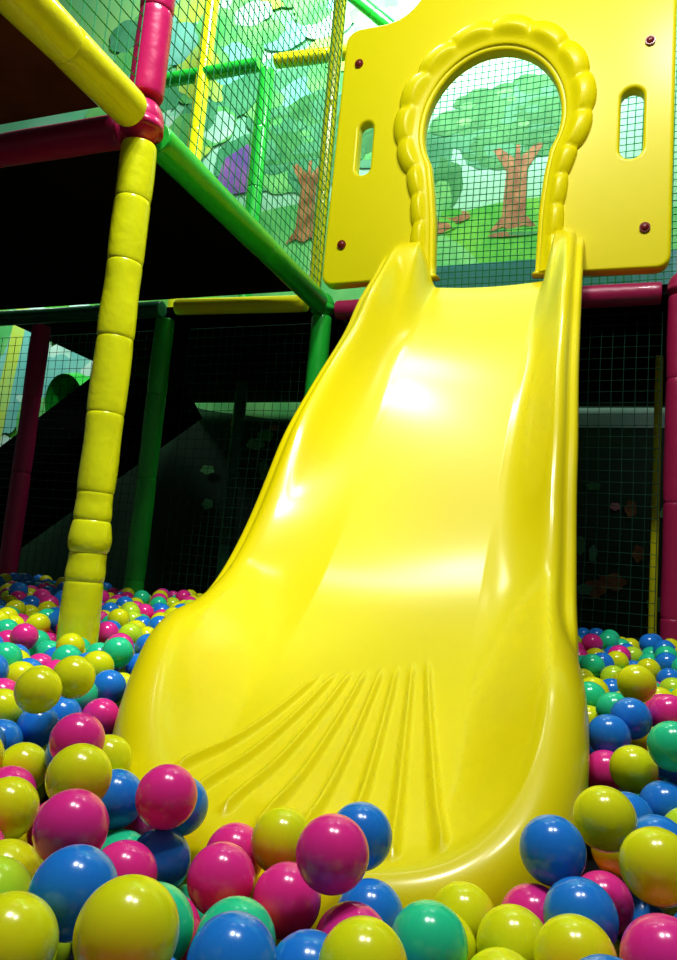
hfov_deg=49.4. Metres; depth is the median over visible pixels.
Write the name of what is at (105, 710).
ball
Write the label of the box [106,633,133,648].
ball
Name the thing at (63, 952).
ball
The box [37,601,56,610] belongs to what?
ball
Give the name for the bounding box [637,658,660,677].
ball
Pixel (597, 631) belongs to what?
ball
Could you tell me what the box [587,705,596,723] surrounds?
ball
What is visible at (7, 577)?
ball
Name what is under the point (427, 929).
ball
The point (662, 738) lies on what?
ball
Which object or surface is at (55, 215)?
deck
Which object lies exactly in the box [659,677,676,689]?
ball
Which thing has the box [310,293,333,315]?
pad
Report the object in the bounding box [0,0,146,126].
beam
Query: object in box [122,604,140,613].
ball
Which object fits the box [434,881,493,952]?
ball
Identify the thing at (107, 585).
ball
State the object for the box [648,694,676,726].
ball
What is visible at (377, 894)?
ball
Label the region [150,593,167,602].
ball
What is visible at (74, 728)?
ball
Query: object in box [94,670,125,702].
ball
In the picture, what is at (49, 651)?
ball
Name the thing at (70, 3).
safety net
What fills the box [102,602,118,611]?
ball
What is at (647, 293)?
beam
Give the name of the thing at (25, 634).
ball
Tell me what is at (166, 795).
ball
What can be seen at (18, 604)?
ball
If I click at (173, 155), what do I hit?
beam
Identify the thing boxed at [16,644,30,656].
ball
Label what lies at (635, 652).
ball
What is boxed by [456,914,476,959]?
ball
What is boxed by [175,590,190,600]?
ball
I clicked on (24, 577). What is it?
ball
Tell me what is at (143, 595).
ball
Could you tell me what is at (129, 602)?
ball
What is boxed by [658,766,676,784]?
ball
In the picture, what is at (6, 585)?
ball
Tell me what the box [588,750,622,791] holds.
ball
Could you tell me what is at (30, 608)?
ball
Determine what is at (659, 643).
ball
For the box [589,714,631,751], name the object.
ball
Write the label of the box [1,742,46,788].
ball
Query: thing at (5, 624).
ball
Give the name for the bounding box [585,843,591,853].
ball
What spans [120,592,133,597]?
ball
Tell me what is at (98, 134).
beam
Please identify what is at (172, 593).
ball
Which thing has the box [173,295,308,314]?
beam
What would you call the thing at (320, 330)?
post
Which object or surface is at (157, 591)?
ball
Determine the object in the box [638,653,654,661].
ball
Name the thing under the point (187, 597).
ball
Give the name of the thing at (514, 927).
ball
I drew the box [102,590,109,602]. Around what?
ball
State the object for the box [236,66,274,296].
post
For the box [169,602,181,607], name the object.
ball
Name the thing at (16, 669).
ball
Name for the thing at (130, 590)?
ball
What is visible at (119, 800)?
ball
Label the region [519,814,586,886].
ball
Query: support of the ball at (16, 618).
on the pit
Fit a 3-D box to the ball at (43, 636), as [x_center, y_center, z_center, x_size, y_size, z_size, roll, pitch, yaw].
[-0.827,0.447,2.017,0.070,0.070,0.070,-2,-10,43]
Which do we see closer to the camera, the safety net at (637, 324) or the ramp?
the safety net at (637, 324)
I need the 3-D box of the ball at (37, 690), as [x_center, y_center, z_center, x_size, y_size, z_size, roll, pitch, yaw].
[-0.462,0.324,1.132,0.070,0.070,0.070,11,-10,-39]
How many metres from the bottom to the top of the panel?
1.722 m
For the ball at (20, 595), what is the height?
0.070 m
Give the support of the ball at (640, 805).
in the pit
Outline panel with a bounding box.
[322,0,676,289]
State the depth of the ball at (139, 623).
2.25 m
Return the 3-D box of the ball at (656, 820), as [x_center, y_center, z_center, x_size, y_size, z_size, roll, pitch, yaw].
[0.363,0.419,0.838,0.070,0.070,0.070,-2,-10,42]
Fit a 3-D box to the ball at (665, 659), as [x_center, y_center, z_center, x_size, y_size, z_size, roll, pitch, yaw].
[0.985,0.552,2.208,0.070,0.070,0.070,-3,-11,44]
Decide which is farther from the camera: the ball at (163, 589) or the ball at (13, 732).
the ball at (163, 589)
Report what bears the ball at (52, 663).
on the pit
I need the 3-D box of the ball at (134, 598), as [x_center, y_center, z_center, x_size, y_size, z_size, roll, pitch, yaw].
[-0.821,0.509,2.971,0.070,0.070,0.070,11,-10,-40]
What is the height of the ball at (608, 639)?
0.070 m
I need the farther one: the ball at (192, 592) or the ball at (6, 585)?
the ball at (192, 592)
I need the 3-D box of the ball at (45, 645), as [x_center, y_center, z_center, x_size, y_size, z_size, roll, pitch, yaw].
[-0.772,0.461,1.954,0.070,0.070,0.070,12,-10,-43]
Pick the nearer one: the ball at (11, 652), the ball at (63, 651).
the ball at (11, 652)
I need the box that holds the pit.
[0,573,676,959]
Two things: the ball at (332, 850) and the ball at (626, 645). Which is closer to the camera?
the ball at (332, 850)
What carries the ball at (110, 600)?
on the pit
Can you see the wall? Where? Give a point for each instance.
(609, 448)
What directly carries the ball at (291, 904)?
in the pit
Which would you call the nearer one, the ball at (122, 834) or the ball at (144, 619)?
the ball at (122, 834)
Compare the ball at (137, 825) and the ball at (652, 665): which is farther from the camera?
the ball at (652, 665)
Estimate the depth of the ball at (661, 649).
2.26 m
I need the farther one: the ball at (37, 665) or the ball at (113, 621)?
the ball at (113, 621)
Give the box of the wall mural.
[0,0,676,611]
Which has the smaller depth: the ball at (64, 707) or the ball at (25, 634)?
the ball at (64, 707)
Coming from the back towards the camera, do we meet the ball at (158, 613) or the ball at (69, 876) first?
the ball at (158, 613)
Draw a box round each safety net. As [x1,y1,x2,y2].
[0,331,151,587]
[66,0,145,83]
[159,0,346,287]
[161,324,309,589]
[337,312,662,639]
[426,32,676,287]
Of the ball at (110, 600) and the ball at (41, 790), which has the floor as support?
the ball at (41, 790)
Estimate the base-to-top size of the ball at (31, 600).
0.070 m
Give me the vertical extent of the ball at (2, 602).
0.070 m
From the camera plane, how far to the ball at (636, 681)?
1.35 m
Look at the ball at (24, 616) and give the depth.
2.32 m
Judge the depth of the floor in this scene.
1.38 m
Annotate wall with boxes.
[0,0,676,641]
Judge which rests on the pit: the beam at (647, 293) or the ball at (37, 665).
the ball at (37, 665)
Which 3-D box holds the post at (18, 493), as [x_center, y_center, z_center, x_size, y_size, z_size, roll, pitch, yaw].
[-1.733,0.000,4.007,0.105,1.739,0.103,6,-8,-11]
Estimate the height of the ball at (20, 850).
0.070 m
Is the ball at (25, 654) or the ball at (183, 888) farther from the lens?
the ball at (25, 654)
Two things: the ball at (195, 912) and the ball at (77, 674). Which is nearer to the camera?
the ball at (195, 912)
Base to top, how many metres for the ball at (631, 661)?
0.070 m
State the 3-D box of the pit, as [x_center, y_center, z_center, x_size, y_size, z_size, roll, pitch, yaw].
[-1.183,0.490,2.205,5.273,0.390,3.086,2,-8,21]
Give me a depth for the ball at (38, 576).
3.92 m
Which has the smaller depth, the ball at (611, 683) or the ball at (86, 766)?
the ball at (86, 766)
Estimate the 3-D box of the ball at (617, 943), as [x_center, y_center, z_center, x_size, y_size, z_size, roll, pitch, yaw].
[0.319,0.585,0.880,0.070,0.070,0.070,11,-10,-39]
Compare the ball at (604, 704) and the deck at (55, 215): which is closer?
the ball at (604, 704)
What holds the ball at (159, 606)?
on the pit
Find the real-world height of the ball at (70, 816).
0.070 m
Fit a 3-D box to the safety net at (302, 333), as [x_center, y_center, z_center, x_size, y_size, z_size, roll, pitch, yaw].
[-0.535,0.041,3.714,0.714,1.704,0.028,2,-8,22]
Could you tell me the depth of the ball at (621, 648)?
2.30 m
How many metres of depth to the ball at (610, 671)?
1.97 m
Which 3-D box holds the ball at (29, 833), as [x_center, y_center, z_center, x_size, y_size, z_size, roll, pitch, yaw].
[-0.337,0.418,0.883,0.070,0.070,0.070,11,-10,-41]
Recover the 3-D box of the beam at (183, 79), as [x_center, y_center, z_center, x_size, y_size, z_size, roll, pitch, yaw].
[-1.398,-3.336,6.131,1.660,0.130,0.114,2,-8,21]
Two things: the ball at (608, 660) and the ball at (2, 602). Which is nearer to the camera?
the ball at (608, 660)
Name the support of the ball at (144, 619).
on the pit
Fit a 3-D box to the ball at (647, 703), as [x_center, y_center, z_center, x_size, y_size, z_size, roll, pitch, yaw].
[0.661,0.473,1.501,0.070,0.070,0.070,12,-10,-42]
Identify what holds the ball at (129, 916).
in the pit
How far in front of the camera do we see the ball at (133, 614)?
2.47 m
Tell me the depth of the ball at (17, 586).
2.80 m
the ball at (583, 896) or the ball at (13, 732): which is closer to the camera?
the ball at (583, 896)
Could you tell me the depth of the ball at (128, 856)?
0.76 m
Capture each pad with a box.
[119,97,163,144]
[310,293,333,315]
[667,273,676,295]
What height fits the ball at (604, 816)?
0.070 m
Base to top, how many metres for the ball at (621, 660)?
0.070 m
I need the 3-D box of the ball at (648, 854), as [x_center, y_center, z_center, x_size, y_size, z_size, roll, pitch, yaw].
[0.308,0.372,0.710,0.070,0.070,0.070,10,-9,-35]
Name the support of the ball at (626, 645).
on the pit
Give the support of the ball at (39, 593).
on the pit
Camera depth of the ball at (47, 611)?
2.26 m
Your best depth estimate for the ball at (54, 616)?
2.17 m
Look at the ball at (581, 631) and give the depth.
2.94 m
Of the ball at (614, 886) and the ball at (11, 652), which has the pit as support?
the ball at (11, 652)
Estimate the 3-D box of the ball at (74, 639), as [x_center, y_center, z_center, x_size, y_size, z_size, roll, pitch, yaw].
[-0.675,0.421,1.853,0.070,0.070,0.070,4,-8,7]
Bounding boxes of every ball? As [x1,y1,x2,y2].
[0,573,12,582]
[0,583,11,590]
[0,590,8,596]
[0,599,6,605]
[0,607,18,615]
[0,610,10,619]
[0,619,17,631]
[0,630,11,641]
[0,642,22,664]
[0,655,8,677]
[0,678,15,690]
[0,688,22,722]
[0,719,22,749]
[0,727,6,748]
[0,739,4,767]
[0,766,36,789]
[0,776,39,838]
[0,838,41,877]
[0,855,31,893]
[0,891,58,959]
[1,595,17,602]
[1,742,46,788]
[5,600,26,613]
[7,661,32,681]
[8,582,27,594]
[9,572,19,580]
[9,615,24,624]
[9,623,38,649]
[10,591,26,599]
[13,667,62,713]
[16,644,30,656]
[16,708,59,747]
[17,573,32,582]
[18,833,26,841]
[19,613,28,618]
[21,650,30,658]
[22,658,41,665]
[23,595,39,606]
[24,581,34,585]
[26,605,39,614]
[26,613,50,632]
[26,665,50,670]
[26,802,44,845]
[27,585,37,589]
[27,588,35,595]
[28,844,117,942]
[29,630,49,654]
[31,653,50,664]
[32,788,108,860]
[33,574,42,578]
[33,588,50,598]
[34,640,56,653]
[37,583,50,588]
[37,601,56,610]
[37,781,45,802]
[38,595,58,606]
[38,608,54,616]
[40,575,52,580]
[43,585,56,595]
[44,647,55,656]
[44,659,60,669]
[44,744,52,767]
[45,743,111,798]
[47,633,55,641]
[48,610,59,632]
[49,712,104,757]
[51,644,81,659]
[53,655,95,698]
[53,697,81,719]
[54,592,61,601]
[55,577,64,586]
[55,943,70,959]
[56,633,84,652]
[57,582,63,589]
[72,874,179,959]
[75,684,97,710]
[82,698,118,734]
[83,638,90,648]
[84,642,104,652]
[84,651,113,674]
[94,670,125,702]
[98,621,118,642]
[100,611,107,620]
[100,829,140,849]
[101,769,139,830]
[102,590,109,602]
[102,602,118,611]
[102,637,133,668]
[102,840,157,879]
[103,582,112,589]
[103,734,131,769]
[105,599,116,602]
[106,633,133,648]
[107,588,118,594]
[107,608,129,626]
[108,620,120,628]
[110,594,121,599]
[115,596,132,605]
[115,672,130,705]
[118,623,142,643]
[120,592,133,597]
[121,588,134,594]
[121,601,137,608]
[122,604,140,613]
[124,815,153,834]
[127,620,145,627]
[128,611,141,620]
[131,597,143,603]
[133,590,149,603]
[134,616,150,625]
[135,764,197,829]
[136,829,190,887]
[138,604,153,618]
[141,626,153,634]
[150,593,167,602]
[150,596,166,605]
[151,612,165,618]
[152,590,167,598]
[154,604,168,612]
[158,588,169,597]
[158,881,193,959]
[167,597,178,606]
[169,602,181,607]
[170,591,177,596]
[173,778,207,835]
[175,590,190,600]
[178,884,203,920]
[181,897,199,959]
[183,596,195,599]
[186,910,276,959]
[187,589,197,596]
[187,841,254,913]
[196,896,275,945]
[207,822,261,878]
[251,807,307,870]
[252,861,320,939]
[276,929,327,959]
[296,813,368,895]
[316,901,382,933]
[318,915,406,959]
[337,801,391,870]
[338,878,402,927]
[392,899,467,959]
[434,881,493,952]
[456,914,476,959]
[471,947,525,959]
[476,904,543,959]
[501,883,548,923]
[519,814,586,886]
[534,913,616,959]
[543,876,618,944]
[572,785,637,852]
[578,627,588,635]
[579,648,587,655]
[579,654,604,677]
[581,634,602,651]
[582,870,633,934]
[583,677,609,692]
[584,681,605,706]
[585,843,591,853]
[587,628,602,635]
[587,648,604,653]
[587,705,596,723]
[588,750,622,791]
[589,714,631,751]
[591,848,623,880]
[595,652,614,666]
[595,692,623,715]
[599,632,618,648]
[600,665,621,679]
[601,629,619,638]
[603,678,618,691]
[608,645,630,660]
[608,651,628,667]
[609,745,658,793]
[610,697,652,739]
[614,940,620,957]
[617,664,656,702]
[618,639,629,644]
[618,892,664,941]
[619,826,676,907]
[619,913,676,959]
[621,643,632,647]
[621,791,653,817]
[625,638,639,648]
[627,646,642,660]
[629,660,637,664]
[631,727,652,750]
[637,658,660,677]
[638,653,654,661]
[638,814,676,834]
[639,634,658,649]
[639,780,676,815]
[642,647,653,653]
[644,687,672,703]
[645,694,661,706]
[647,721,676,772]
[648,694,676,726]
[653,640,674,652]
[654,645,676,658]
[655,652,676,669]
[656,668,676,681]
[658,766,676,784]
[658,906,676,915]
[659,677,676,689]
[665,638,676,646]
[665,807,676,823]
[671,658,676,670]
[672,687,676,695]
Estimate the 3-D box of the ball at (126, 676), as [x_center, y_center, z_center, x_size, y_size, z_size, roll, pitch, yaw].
[-0.462,0.446,1.566,0.070,0.070,0.070,10,-9,-36]
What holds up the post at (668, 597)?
on the floor
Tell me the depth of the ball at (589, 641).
2.44 m
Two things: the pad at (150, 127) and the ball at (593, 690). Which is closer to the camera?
the ball at (593, 690)
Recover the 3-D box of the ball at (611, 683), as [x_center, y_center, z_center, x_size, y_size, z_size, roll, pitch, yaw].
[0.661,0.515,1.777,0.070,0.070,0.070,-2,-10,43]
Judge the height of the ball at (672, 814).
0.070 m
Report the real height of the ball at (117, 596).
0.070 m
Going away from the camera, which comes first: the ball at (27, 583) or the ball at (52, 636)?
the ball at (52, 636)
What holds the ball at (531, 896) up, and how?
in the pit
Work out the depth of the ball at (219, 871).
0.74 m
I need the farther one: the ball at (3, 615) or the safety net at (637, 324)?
the safety net at (637, 324)
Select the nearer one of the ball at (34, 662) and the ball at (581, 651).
the ball at (34, 662)
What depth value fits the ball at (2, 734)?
1.11 m
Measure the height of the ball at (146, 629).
0.070 m
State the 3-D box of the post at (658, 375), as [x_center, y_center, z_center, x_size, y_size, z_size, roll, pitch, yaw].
[1.628,0.226,3.783,0.041,1.789,0.041,6,-8,-11]
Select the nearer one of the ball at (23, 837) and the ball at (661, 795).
the ball at (23, 837)
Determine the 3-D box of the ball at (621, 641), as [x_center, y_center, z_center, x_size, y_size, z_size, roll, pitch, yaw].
[1.003,0.598,2.607,0.070,0.070,0.070,11,-10,-41]
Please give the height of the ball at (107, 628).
0.070 m
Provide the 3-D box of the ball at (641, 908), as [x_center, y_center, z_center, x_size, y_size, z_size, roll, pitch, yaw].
[0.373,0.546,0.907,0.070,0.070,0.070,11,-10,-41]
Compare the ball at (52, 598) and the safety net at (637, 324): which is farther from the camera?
the safety net at (637, 324)
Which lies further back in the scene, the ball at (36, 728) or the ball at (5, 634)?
the ball at (5, 634)
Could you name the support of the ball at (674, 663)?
on the pit
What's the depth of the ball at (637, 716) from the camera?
1.25 m
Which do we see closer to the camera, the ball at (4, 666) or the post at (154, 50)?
the ball at (4, 666)
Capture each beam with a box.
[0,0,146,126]
[0,115,125,167]
[0,301,166,325]
[155,125,326,309]
[165,57,262,87]
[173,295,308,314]
[273,44,346,68]
[334,282,661,319]
[347,0,394,25]
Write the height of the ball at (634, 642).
0.070 m
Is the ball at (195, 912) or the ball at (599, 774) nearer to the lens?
the ball at (195, 912)
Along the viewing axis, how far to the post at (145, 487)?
3.70 m
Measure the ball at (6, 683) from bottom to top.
0.070 m
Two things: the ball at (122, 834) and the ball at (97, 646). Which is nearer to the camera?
the ball at (122, 834)
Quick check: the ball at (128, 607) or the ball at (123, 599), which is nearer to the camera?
the ball at (128, 607)
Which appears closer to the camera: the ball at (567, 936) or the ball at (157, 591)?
the ball at (567, 936)
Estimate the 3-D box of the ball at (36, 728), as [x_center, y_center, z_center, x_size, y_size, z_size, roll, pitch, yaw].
[-0.507,0.416,1.242,0.070,0.070,0.070,-2,-10,42]
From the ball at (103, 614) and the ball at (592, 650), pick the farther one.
the ball at (103, 614)
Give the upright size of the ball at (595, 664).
0.070 m
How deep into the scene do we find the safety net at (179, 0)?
3.12 m
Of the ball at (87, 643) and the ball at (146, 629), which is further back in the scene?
the ball at (146, 629)
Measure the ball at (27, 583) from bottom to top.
0.070 m
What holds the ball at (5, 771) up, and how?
in the pit
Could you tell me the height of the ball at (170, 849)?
0.070 m
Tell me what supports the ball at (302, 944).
in the pit
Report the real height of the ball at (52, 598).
0.070 m
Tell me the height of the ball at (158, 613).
0.070 m
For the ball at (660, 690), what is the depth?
1.61 m
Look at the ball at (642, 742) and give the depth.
1.41 m
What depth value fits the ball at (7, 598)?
2.67 m
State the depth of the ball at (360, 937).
0.56 m
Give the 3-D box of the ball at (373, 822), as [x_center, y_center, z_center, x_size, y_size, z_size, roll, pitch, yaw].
[0.024,0.393,0.811,0.070,0.070,0.070,-3,-10,44]
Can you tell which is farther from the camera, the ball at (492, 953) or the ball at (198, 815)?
the ball at (198, 815)
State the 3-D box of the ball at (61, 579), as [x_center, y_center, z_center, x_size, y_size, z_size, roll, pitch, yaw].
[-1.323,0.500,3.537,0.070,0.070,0.070,12,-10,-43]
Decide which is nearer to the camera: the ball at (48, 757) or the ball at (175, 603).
the ball at (48, 757)
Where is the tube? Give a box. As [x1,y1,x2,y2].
[45,372,89,410]
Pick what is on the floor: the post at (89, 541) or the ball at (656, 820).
the post at (89, 541)
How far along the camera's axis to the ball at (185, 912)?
0.62 m
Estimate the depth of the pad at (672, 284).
3.08 m
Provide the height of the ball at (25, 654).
0.070 m
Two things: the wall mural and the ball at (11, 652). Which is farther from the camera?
the wall mural
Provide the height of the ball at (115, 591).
0.070 m
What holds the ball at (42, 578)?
on the pit
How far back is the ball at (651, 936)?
0.59 m
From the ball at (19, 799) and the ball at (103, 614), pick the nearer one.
the ball at (19, 799)
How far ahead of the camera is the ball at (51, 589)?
3.19 m
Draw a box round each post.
[0,324,50,574]
[56,137,156,644]
[123,317,173,592]
[130,0,175,105]
[167,0,219,306]
[216,381,247,576]
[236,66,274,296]
[304,314,330,396]
[309,0,346,286]
[648,355,662,633]
[660,294,676,639]
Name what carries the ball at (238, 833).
in the pit
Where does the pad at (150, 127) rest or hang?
on the post at (89, 541)
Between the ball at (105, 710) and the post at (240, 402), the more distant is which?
the post at (240, 402)
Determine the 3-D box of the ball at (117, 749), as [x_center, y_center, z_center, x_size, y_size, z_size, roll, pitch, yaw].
[-0.340,0.411,1.083,0.070,0.070,0.070,-2,-10,44]
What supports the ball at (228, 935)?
on the pit
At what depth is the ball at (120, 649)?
1.64 m
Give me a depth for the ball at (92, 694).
1.36 m
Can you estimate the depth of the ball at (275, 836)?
0.81 m
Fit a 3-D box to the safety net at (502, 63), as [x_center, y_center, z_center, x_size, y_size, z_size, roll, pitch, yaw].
[1.472,-2.239,4.569,2.008,3.108,0.032,2,-8,21]
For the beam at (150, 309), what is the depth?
4.06 m
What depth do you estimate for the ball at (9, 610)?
2.19 m
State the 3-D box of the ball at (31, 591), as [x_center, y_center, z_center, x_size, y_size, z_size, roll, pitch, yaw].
[-1.209,0.457,2.877,0.070,0.070,0.070,-2,-10,43]
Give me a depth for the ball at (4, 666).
1.47 m
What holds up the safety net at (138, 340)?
on the floor
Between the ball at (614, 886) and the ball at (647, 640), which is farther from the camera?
the ball at (647, 640)
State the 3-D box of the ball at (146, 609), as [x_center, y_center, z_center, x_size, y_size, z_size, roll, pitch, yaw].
[-0.712,0.489,2.700,0.070,0.070,0.070,4,-8,5]
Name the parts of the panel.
arch moulding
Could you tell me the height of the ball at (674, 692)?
0.070 m
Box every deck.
[0,13,98,124]
[0,150,291,309]
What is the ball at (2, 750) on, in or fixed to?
on the pit
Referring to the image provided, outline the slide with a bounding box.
[112,228,588,945]
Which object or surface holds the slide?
on the floor
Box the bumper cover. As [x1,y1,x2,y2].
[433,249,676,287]
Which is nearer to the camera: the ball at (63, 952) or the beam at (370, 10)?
the ball at (63, 952)
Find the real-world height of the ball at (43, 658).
0.070 m
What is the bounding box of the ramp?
[0,366,201,548]
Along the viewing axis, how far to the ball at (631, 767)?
1.09 m
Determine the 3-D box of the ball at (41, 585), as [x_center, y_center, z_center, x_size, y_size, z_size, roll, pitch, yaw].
[-1.319,0.496,3.303,0.070,0.070,0.070,11,-10,-38]
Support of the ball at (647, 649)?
on the pit
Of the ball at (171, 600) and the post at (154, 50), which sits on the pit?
the ball at (171, 600)
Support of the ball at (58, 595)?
on the pit
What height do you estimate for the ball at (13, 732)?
0.070 m
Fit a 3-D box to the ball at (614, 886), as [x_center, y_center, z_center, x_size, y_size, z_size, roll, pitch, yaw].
[0.318,0.509,0.885,0.070,0.070,0.070,-3,-11,45]
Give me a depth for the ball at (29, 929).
0.52 m
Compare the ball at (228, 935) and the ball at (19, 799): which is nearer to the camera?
the ball at (228, 935)
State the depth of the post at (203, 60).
5.96 m
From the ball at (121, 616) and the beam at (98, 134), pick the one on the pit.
the ball at (121, 616)
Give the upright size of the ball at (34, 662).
0.070 m
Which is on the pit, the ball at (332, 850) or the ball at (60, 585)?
the ball at (60, 585)
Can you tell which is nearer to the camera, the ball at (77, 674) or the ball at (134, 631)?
the ball at (77, 674)
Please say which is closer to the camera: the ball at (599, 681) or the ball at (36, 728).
the ball at (36, 728)
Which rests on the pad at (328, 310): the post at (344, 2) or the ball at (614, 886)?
the post at (344, 2)
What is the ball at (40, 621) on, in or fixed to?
on the pit
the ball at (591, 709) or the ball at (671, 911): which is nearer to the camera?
the ball at (671, 911)
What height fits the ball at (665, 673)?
0.070 m
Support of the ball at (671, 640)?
on the pit
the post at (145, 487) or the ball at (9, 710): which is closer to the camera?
the ball at (9, 710)
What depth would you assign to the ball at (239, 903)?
0.63 m
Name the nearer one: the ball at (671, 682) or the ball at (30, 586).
the ball at (671, 682)
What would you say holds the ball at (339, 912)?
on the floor
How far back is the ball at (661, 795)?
1.01 m
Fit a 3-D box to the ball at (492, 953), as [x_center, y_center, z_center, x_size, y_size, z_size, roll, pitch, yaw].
[0.140,0.442,0.631,0.070,0.070,0.070,12,-10,-43]
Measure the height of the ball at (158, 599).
0.070 m
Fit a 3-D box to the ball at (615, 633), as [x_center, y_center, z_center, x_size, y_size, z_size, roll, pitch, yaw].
[0.986,0.578,2.672,0.070,0.070,0.070,-3,-11,45]
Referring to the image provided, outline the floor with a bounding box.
[40,793,630,959]
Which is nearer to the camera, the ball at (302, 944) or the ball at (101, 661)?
the ball at (302, 944)
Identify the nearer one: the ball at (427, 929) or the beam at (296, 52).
the ball at (427, 929)
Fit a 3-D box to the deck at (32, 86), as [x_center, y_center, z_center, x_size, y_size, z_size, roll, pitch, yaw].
[-2.287,-1.303,2.116,2.950,0.050,1.360,2,-8,21]
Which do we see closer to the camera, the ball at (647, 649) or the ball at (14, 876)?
the ball at (14, 876)
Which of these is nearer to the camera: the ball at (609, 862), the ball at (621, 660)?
the ball at (609, 862)

